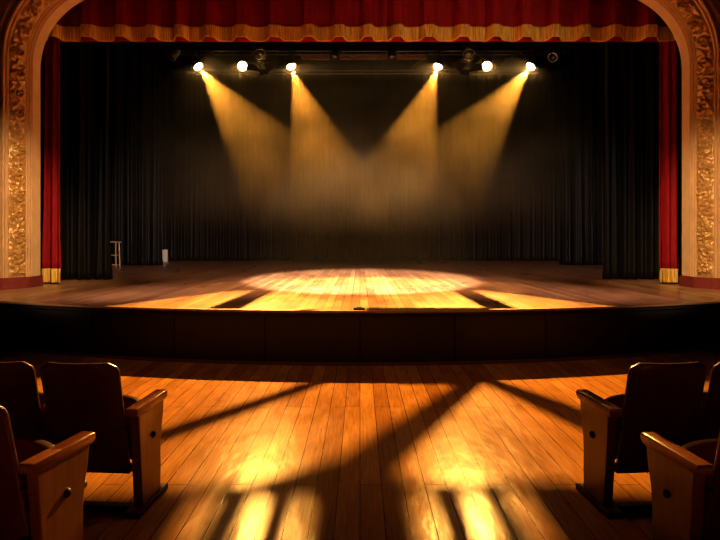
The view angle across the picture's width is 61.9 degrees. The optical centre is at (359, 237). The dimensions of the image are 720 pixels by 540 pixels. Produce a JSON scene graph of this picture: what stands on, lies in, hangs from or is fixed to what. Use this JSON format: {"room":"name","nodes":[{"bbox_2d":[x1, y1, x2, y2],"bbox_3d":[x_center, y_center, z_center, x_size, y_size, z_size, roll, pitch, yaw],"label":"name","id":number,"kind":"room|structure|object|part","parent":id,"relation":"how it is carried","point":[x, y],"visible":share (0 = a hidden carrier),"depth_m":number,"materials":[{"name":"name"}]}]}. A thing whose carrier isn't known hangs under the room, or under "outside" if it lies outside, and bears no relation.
{"room":"theater auditorium","nodes":[
{"label":"theater auditorium","id":0,"kind":"room"},
{"bbox_2d":[0,349,719,539],"bbox_3d":[0.000,1.524,1.800,18.000,0.120,17.600,0,0,0],"label":"floor","id":1,"kind":"structure","parent":0,"point":[476,451],"depth_m":4.06,"materials":[{"name":"brown wood"}]},
{"bbox_2d":[0,361,86,487],"bbox_3d":[-1.887,1.052,3.321,0.528,0.825,0.500,0,0,4],"label":"seat","id":2,"kind":"object","parent":1,"relation":"on","point":[25,406],"visible":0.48,"depth_m":3.13,"materials":[{"name":"brown wood"}]},
{"bbox_3d":[-1.897,0.939,3.173,0.423,0.600,0.203,0,0,4],"label":"backrest","id":3,"kind":"part","parent":2,"relation":"part of","materials":[{"name":"brown wood"}]},
{"bbox_3d":[-1.882,1.051,3.390,0.390,0.351,0.089,0,0,4],"label":"seat","id":4,"kind":"part","parent":2,"relation":"part of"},
{"bbox_3d":[-1.662,1.181,3.354,0.034,0.505,0.329,0,0,4],"label":"panel","id":5,"kind":"part","parent":2,"relation":"part of","materials":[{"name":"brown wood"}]},
{"bbox_2d":[0,405,95,539],"bbox_3d":[-1.497,1.052,2.553,0.509,0.825,0.500,0,0,11],"label":"seat","id":6,"kind":"object","parent":1,"relation":"on","point":[42,482],"visible":1,"depth_m":2.45,"materials":[{"name":"brown wood"}]},
{"bbox_3d":[-1.568,0.939,2.415,0.423,0.600,0.203,0,0,11],"label":"backrest","id":7,"kind":"part","parent":6,"relation":"part of","materials":[{"name":"brown wood"}]},
{"bbox_3d":[-1.526,1.051,2.629,0.390,0.351,0.089,0,0,11],"label":"seat","id":8,"kind":"part","parent":6,"relation":"part of","materials":[{"name":"brown wood"}]},
{"bbox_3d":[-1.280,0.909,2.561,0.070,0.050,0.402,0,0,11],"label":"armrest","id":9,"kind":"part","parent":6,"relation":"part of","materials":[{"name":"brown wood"}]},
{"bbox_3d":[-1.280,1.181,2.560,0.052,0.505,0.329,0,0,11],"label":"panel","id":10,"kind":"part","parent":6,"relation":"part of","materials":[{"name":"brown wood"}]},
{"bbox_2d":[40,362,167,518],"bbox_3d":[-1.389,1.052,3.287,0.509,0.825,0.500,0,0,4],"label":"seat","id":11,"kind":"object","parent":1,"relation":"on","point":[89,397],"visible":0.82,"depth_m":3.15,"materials":[{"name":"brown wood"}]},
{"bbox_3d":[-1.443,0.939,3.141,0.423,0.600,0.203,0,0,4],"label":"backrest","id":12,"kind":"part","parent":11,"relation":"part of","materials":[{"name":"brown wood"}]},
{"bbox_3d":[-1.412,1.446,3.234,0.450,0.035,0.055,0,0,4],"label":"floor rail","id":13,"kind":"part","parent":11,"relation":"part of","materials":[{"name":"brown wood"}]},
{"bbox_3d":[-1.428,1.051,3.359,0.390,0.351,0.089,0,0,4],"label":"seat","id":14,"kind":"part","parent":11,"relation":"part of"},
{"bbox_3d":[-1.175,0.909,3.321,0.070,0.050,0.402,0,0,4],"label":"armrest","id":15,"kind":"part","parent":11,"relation":"part of","materials":[{"name":"brown wood"}]},
{"bbox_3d":[-1.175,1.181,3.320,0.052,0.505,0.329,0,0,4],"label":"panel","id":16,"kind":"part","parent":11,"relation":"part of","materials":[{"name":"brown wood"}]},
{"bbox_2d":[0,260,719,365],"bbox_3d":[0.000,1.147,14.727,17.200,0.633,15.745,0,0,0],"label":"stage","id":17,"kind":"object","parent":1,"relation":"on","point":[251,312],"visible":0.98,"depth_m":7.44,"materials":[{"name":"brown wood"}]},
{"bbox_2d":[110,241,120,266],"bbox_3d":[-7.090,0.465,17.200,0.380,0.736,0.340,0,0,0],"label":"bar stool","id":18,"kind":"object","parent":17,"relation":"on","point":[115,242],"visible":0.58,"depth_m":17.06,"materials":[{"name":"brown wood"}]},
{"bbox_3d":[-6.947,0.479,17.070,0.036,0.706,0.061,0,0,-37],"label":"leg","id":19,"kind":"part","parent":18,"relation":"part of","materials":[{"name":"brown wood"}]},
{"bbox_2d":[162,249,167,261],"bbox_3d":[-6.900,0.602,21.200,0.190,0.460,0.160,0,0,0],"label":"canister","id":20,"kind":"object","parent":17,"relation":"on","point":[164,252],"visible":0.84,"depth_m":21.12,"materials":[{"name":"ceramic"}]},
{"bbox_2d":[354,307,364,309],"bbox_3d":[-0.010,0.817,6.975,0.130,0.030,0.100,0,0,0],"label":"socket","id":21,"kind":"object","parent":17,"relation":"on","point":[355,308],"visible":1,"depth_m":6.93,"materials":[{"name":"black metal"}]},
{"bbox_3d":[0.000,1.446,8.904,17.200,0.035,4.076,0,0,0],"label":"board","id":22,"kind":"part","parent":17,"relation":"part of","materials":[{"name":"brown wood"}]},
{"bbox_2d":[576,361,706,518],"bbox_3d":[1.530,1.052,3.290,0.509,0.825,0.500,0,0,-5],"label":"seat","id":23,"kind":"object","parent":1,"relation":"on","point":[664,399],"visible":0.8,"depth_m":3.15,"materials":[{"name":"brown wood"}]},
{"bbox_3d":[1.315,1.181,3.320,0.052,0.505,0.329,0,0,-5],"label":"panel","id":24,"kind":"part","parent":23,"relation":"part of","materials":[{"name":"brown wood"}]},
{"bbox_3d":[1.315,0.909,3.321,0.070,0.050,0.402,0,0,-5],"label":"armrest","id":25,"kind":"part","parent":23,"relation":"part of","materials":[{"name":"brown wood"}]},
{"bbox_3d":[1.567,1.051,3.363,0.390,0.351,0.089,0,0,-5],"label":"seat","id":26,"kind":"part","parent":23,"relation":"part of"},
{"bbox_3d":[1.553,1.446,3.238,0.450,0.035,0.055,0,0,-5],"label":"floor rail","id":27,"kind":"part","parent":23,"relation":"part of","materials":[{"name":"brown wood"}]},
{"bbox_3d":[1.586,0.939,3.146,0.423,0.600,0.203,0,0,-5],"label":"backrest","id":28,"kind":"part","parent":23,"relation":"part of","materials":[{"name":"brown wood"}]},
{"bbox_2d":[640,432,719,539],"bbox_3d":[1.550,1.052,2.524,0.509,0.825,0.500,0,0,-6],"label":"seat","id":29,"kind":"object","parent":1,"relation":"on","point":[685,479],"visible":1,"depth_m":2.49,"materials":[{"name":"brown wood"}]},
{"bbox_3d":[1.335,1.181,2.550,0.052,0.505,0.329,0,0,-6],"label":"panel","id":30,"kind":"part","parent":29,"relation":"part of","materials":[{"name":"brown wood"}]},
{"bbox_3d":[1.335,0.909,2.551,0.070,0.050,0.402,0,0,-6],"label":"armrest","id":31,"kind":"part","parent":29,"relation":"part of","materials":[{"name":"brown wood"}]},
{"bbox_3d":[1.586,1.051,2.597,0.390,0.351,0.089,0,0,-6],"label":"seat","id":32,"kind":"part","parent":29,"relation":"part of","materials":[{"name":"brown wood"}]},
{"bbox_3d":[1.609,0.939,2.381,0.423,0.600,0.203,0,0,-6],"label":"backrest","id":33,"kind":"part","parent":29,"relation":"part of","materials":[{"name":"brown wood"}]},
{"bbox_2d":[694,362,719,440],"bbox_3d":[2.026,1.052,3.334,0.528,0.825,0.500,0,0,-5],"label":"seat","id":34,"kind":"object","parent":1,"relation":"on","point":[708,425],"visible":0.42,"depth_m":3.17,"materials":[{"name":"brown wood"}]},
{"bbox_3d":[1.801,1.181,3.362,0.034,0.505,0.329,0,0,-5],"label":"panel","id":35,"kind":"part","parent":34,"relation":"part of","materials":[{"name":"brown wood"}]},
{"bbox_3d":[2.021,1.051,3.403,0.390,0.351,0.089,0,0,-5],"label":"seat","id":36,"kind":"part","parent":34,"relation":"part of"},
{"bbox_3d":[2.039,0.939,3.186,0.423,0.600,0.203,0,0,-5],"label":"backrest","id":37,"kind":"part","parent":34,"relation":"part of","materials":[{"name":"brown wood"}]},
{"bbox_2d":[0,0,719,289],"bbox_3d":[0.020,-3.365,10.047,17.740,8.394,0.865,0,0,0],"label":"arch","id":38,"kind":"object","parent":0,"point":[26,26],"depth_m":9.88,"materials":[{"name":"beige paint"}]},
{"bbox_2d":[161,41,558,69],"bbox_3d":[0.000,-6.236,16.550,17.600,0.200,12.100,0,0,0],"label":"rig","id":39,"kind":"structure","parent":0,"point":[209,61],"depth_m":20.17,"materials":[{"name":"black metal"}]},
{"bbox_2d":[42,36,61,282],"bbox_3d":[-5.556,-2.662,10.811,0.360,6.929,0.201,0,0,35],"label":"curtain","id":40,"kind":"object","parent":39,"relation":"hanging from","point":[51,247],"visible":0.91,"depth_m":10.82,"materials":[{"name":"red fabric"}]},
{"bbox_2d":[40,42,112,279],"bbox_3d":[-5.669,-2.650,11.945,1.435,6.952,0.254,0,0,-2],"label":"curtain","id":41,"kind":"object","parent":39,"relation":"hanging from","point":[84,164],"visible":0.7,"depth_m":11.92,"materials":[{"name":"black fabric"}]},
{"bbox_2d":[108,41,162,265],"bbox_3d":[-6.960,-2.650,18.100,1.954,6.952,0.315,0,0,0],"label":"curtain","id":42,"kind":"object","parent":39,"relation":"hanging from","point":[134,68],"visible":0.81,"depth_m":18.10,"materials":[{"name":"black fabric"}]},
{"bbox_2d":[161,70,558,260],"bbox_3d":[-0.002,-2.650,21.949,16.669,6.952,0.236,0,0,0],"label":"curtain","id":43,"kind":"object","parent":39,"relation":"hanging from","point":[332,167],"visible":0.89,"depth_m":21.94,"materials":[{"name":"black fabric"}]},
{"bbox_2d":[46,0,674,41],"bbox_3d":[0.000,-4.838,10.790,11.506,2.576,0.286,0,0,0],"label":"valance","id":44,"kind":"object","parent":39,"relation":"hanging from","point":[88,20],"visible":0.91,"depth_m":10.81,"materials":[{"name":"fabric"}]},
{"bbox_2d":[56,0,666,26],"bbox_3d":[0.000,-4.948,10.779,11.505,2.356,0.190,0,0,0],"label":"drape","id":45,"kind":"object","parent":44,"relation":"hanging from","point":[87,13],"depth_m":10.81,"materials":[{"name":"red fabric"}]},
{"bbox_2d":[301,42,426,59],"bbox_3d":[0.100,-5.326,15.200,3.200,1.620,0.060,0,0,0],"label":"batten","id":46,"kind":"object","parent":39,"relation":"hanging from","point":[310,57],"visible":0.45,"depth_m":15.17,"materials":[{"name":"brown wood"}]},
{"bbox_2d":[166,42,562,73],"bbox_3d":[0.100,-4.963,13.750,9.019,2.357,0.306,0,0,0],"label":"lighting truss","id":47,"kind":"object","parent":39,"relation":"hanging from","point":[211,50],"visible":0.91,"depth_m":13.61,"materials":[{"name":"metal"}]},
{"bbox_2d":[167,49,180,61],"bbox_3d":[-4.216,-4.138,13.548,0.283,0.311,0.275,0,0,0],"label":"spotlight","id":48,"kind":"object","parent":47,"relation":"attached to","point":[174,54],"visible":1,"depth_m":13.49,"materials":[{"name":"grey metal"}]},
{"bbox_2d":[190,48,202,70],"bbox_3d":[-3.691,-4.022,13.518,0.318,0.516,0.278,0,0,0],"label":"spotlight","id":49,"kind":"object","parent":47,"relation":"attached to","point":[197,65],"visible":1,"depth_m":13.47,"materials":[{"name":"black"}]},
{"bbox_2d":[237,49,248,71],"bbox_3d":[-2.656,-4.014,13.587,0.268,0.532,0.341,0,0,0],"label":"spotlight","id":50,"kind":"object","parent":47,"relation":"attached to","point":[241,65],"visible":0.98,"depth_m":13.49,"materials":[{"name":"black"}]},
{"bbox_2d":[246,42,276,75],"bbox_3d":[-2.061,-3.887,13.097,0.626,0.797,1.004,0,0,17],"label":"spotlight","id":51,"kind":"object","parent":47,"relation":"hanging from","point":[259,54],"visible":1,"depth_m":12.84,"materials":[{"name":"black metal"}]},
{"bbox_3d":[-2.266,-3.612,12.756,0.369,0.160,0.272,0,0,0],"label":"shutter blade","id":52,"kind":"part","parent":51,"relation":"part of","materials":[{"name":"black metal"}]},
{"bbox_3d":[-2.054,-3.538,12.804,0.201,0.098,0.204,0,0,0],"label":"shutter blade","id":53,"kind":"part","parent":51,"relation":"part of","materials":[{"name":"black metal"}]},
{"bbox_3d":[-1.914,-3.642,12.770,0.175,0.198,0.326,0,0,14],"label":"shutter blade","id":54,"kind":"part","parent":51,"relation":"part of","materials":[{"name":"black metal"}]},
{"bbox_2d":[285,48,295,70],"bbox_3d":[-1.563,-4.030,13.525,0.265,0.499,0.290,0,0,0],"label":"spotlight","id":55,"kind":"object","parent":47,"relation":"attached to","point":[290,64],"visible":1,"depth_m":13.48,"materials":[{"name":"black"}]},
{"bbox_2d":[329,47,339,60],"bbox_3d":[-0.568,-4.169,13.525,0.230,0.310,0.236,0,0,42],"label":"spotlight","id":56,"kind":"object","parent":47,"relation":"attached to","point":[334,56],"visible":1,"depth_m":13.49,"materials":[{"name":"black metal"}]},
{"bbox_2d":[386,47,396,60],"bbox_3d":[0.722,-4.169,13.525,0.230,0.310,0.236,0,0,42],"label":"spotlight","id":57,"kind":"object","parent":47,"relation":"attached to","point":[391,56],"visible":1,"depth_m":13.49,"materials":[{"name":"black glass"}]},
{"bbox_2d":[433,48,444,70],"bbox_3d":[1.767,-4.030,13.525,0.268,0.500,0.290,0,0,0],"label":"spotlight","id":58,"kind":"object","parent":47,"relation":"attached to","point":[438,64],"visible":1,"depth_m":13.48,"materials":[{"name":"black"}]},
{"bbox_2d":[452,42,482,75],"bbox_3d":[2.261,-3.885,13.086,0.632,0.803,1.027,0,0,-16],"label":"spotlight","id":59,"kind":"object","parent":47,"relation":"hanging from","point":[468,53],"visible":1,"depth_m":12.84,"materials":[{"name":"black metal"}]},
{"bbox_3d":[2.107,-3.641,12.768,0.172,0.200,0.331,0,0,-14],"label":"shutter blade","id":60,"kind":"part","parent":59,"relation":"part of","materials":[{"name":"black metal"}]},
{"bbox_3d":[2.237,-3.535,12.803,0.198,0.104,0.207,0,0,0],"label":"shutter blade","id":61,"kind":"part","parent":59,"relation":"part of","materials":[{"name":"black metal"}]},
{"bbox_3d":[2.456,-3.607,12.752,0.383,0.157,0.275,0,0,0],"label":"shutter blade","id":62,"kind":"part","parent":59,"relation":"part of","materials":[{"name":"black metal"}]},
{"bbox_2d":[481,49,492,71],"bbox_3d":[2.870,-4.014,13.587,0.269,0.532,0.341,0,0,0],"label":"spotlight","id":63,"kind":"object","parent":47,"relation":"attached to","point":[487,65],"visible":0.95,"depth_m":13.50,"materials":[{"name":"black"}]},
{"bbox_2d":[526,48,538,70],"bbox_3d":[3.895,-4.022,13.517,0.320,0.516,0.277,0,0,0],"label":"spotlight","id":64,"kind":"object","parent":47,"relation":"attached to","point":[531,65],"visible":1,"depth_m":13.47,"materials":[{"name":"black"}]},
{"bbox_2d":[548,49,559,61],"bbox_3d":[4.401,-4.125,13.574,0.247,0.310,0.316,0,0,35],"label":"spotlight","id":65,"kind":"object","parent":47,"relation":"attached to","point":[553,56],"visible":1,"depth_m":13.50,"materials":[{"name":"grey metal"}]},
{"bbox_2d":[559,42,605,264],"bbox_3d":[7.062,-2.650,18.393,1.944,6.952,0.327,0,0,1],"label":"curtain","id":66,"kind":"object","parent":39,"relation":"hanging from","point":[582,77],"visible":0.73,"depth_m":18.40,"materials":[{"name":"black fabric"}]},
{"bbox_2d":[602,41,680,278],"bbox_3d":[5.685,-2.650,12.047,1.602,6.952,0.259,0,0,0],"label":"curtain","id":67,"kind":"object","parent":39,"relation":"hanging from","point":[631,240],"visible":0.66,"depth_m":12.04,"materials":[{"name":"black fabric"}]},
{"bbox_2d":[659,25,678,282],"bbox_3d":[5.601,-2.662,10.859,0.430,6.929,0.228,0,0,0],"label":"curtain","id":68,"kind":"object","parent":39,"relation":"hanging from","point":[668,66],"visible":0.94,"depth_m":10.82,"materials":[{"name":"red fabric"}]},
{"bbox_2d":[679,56,681,268],"bbox_3d":[8.700,-2.652,16.450,0.200,6.968,11.900,0,0,0],"label":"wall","id":69,"kind":"structure","parent":0,"point":[680,171],"depth_m":16.10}
]}

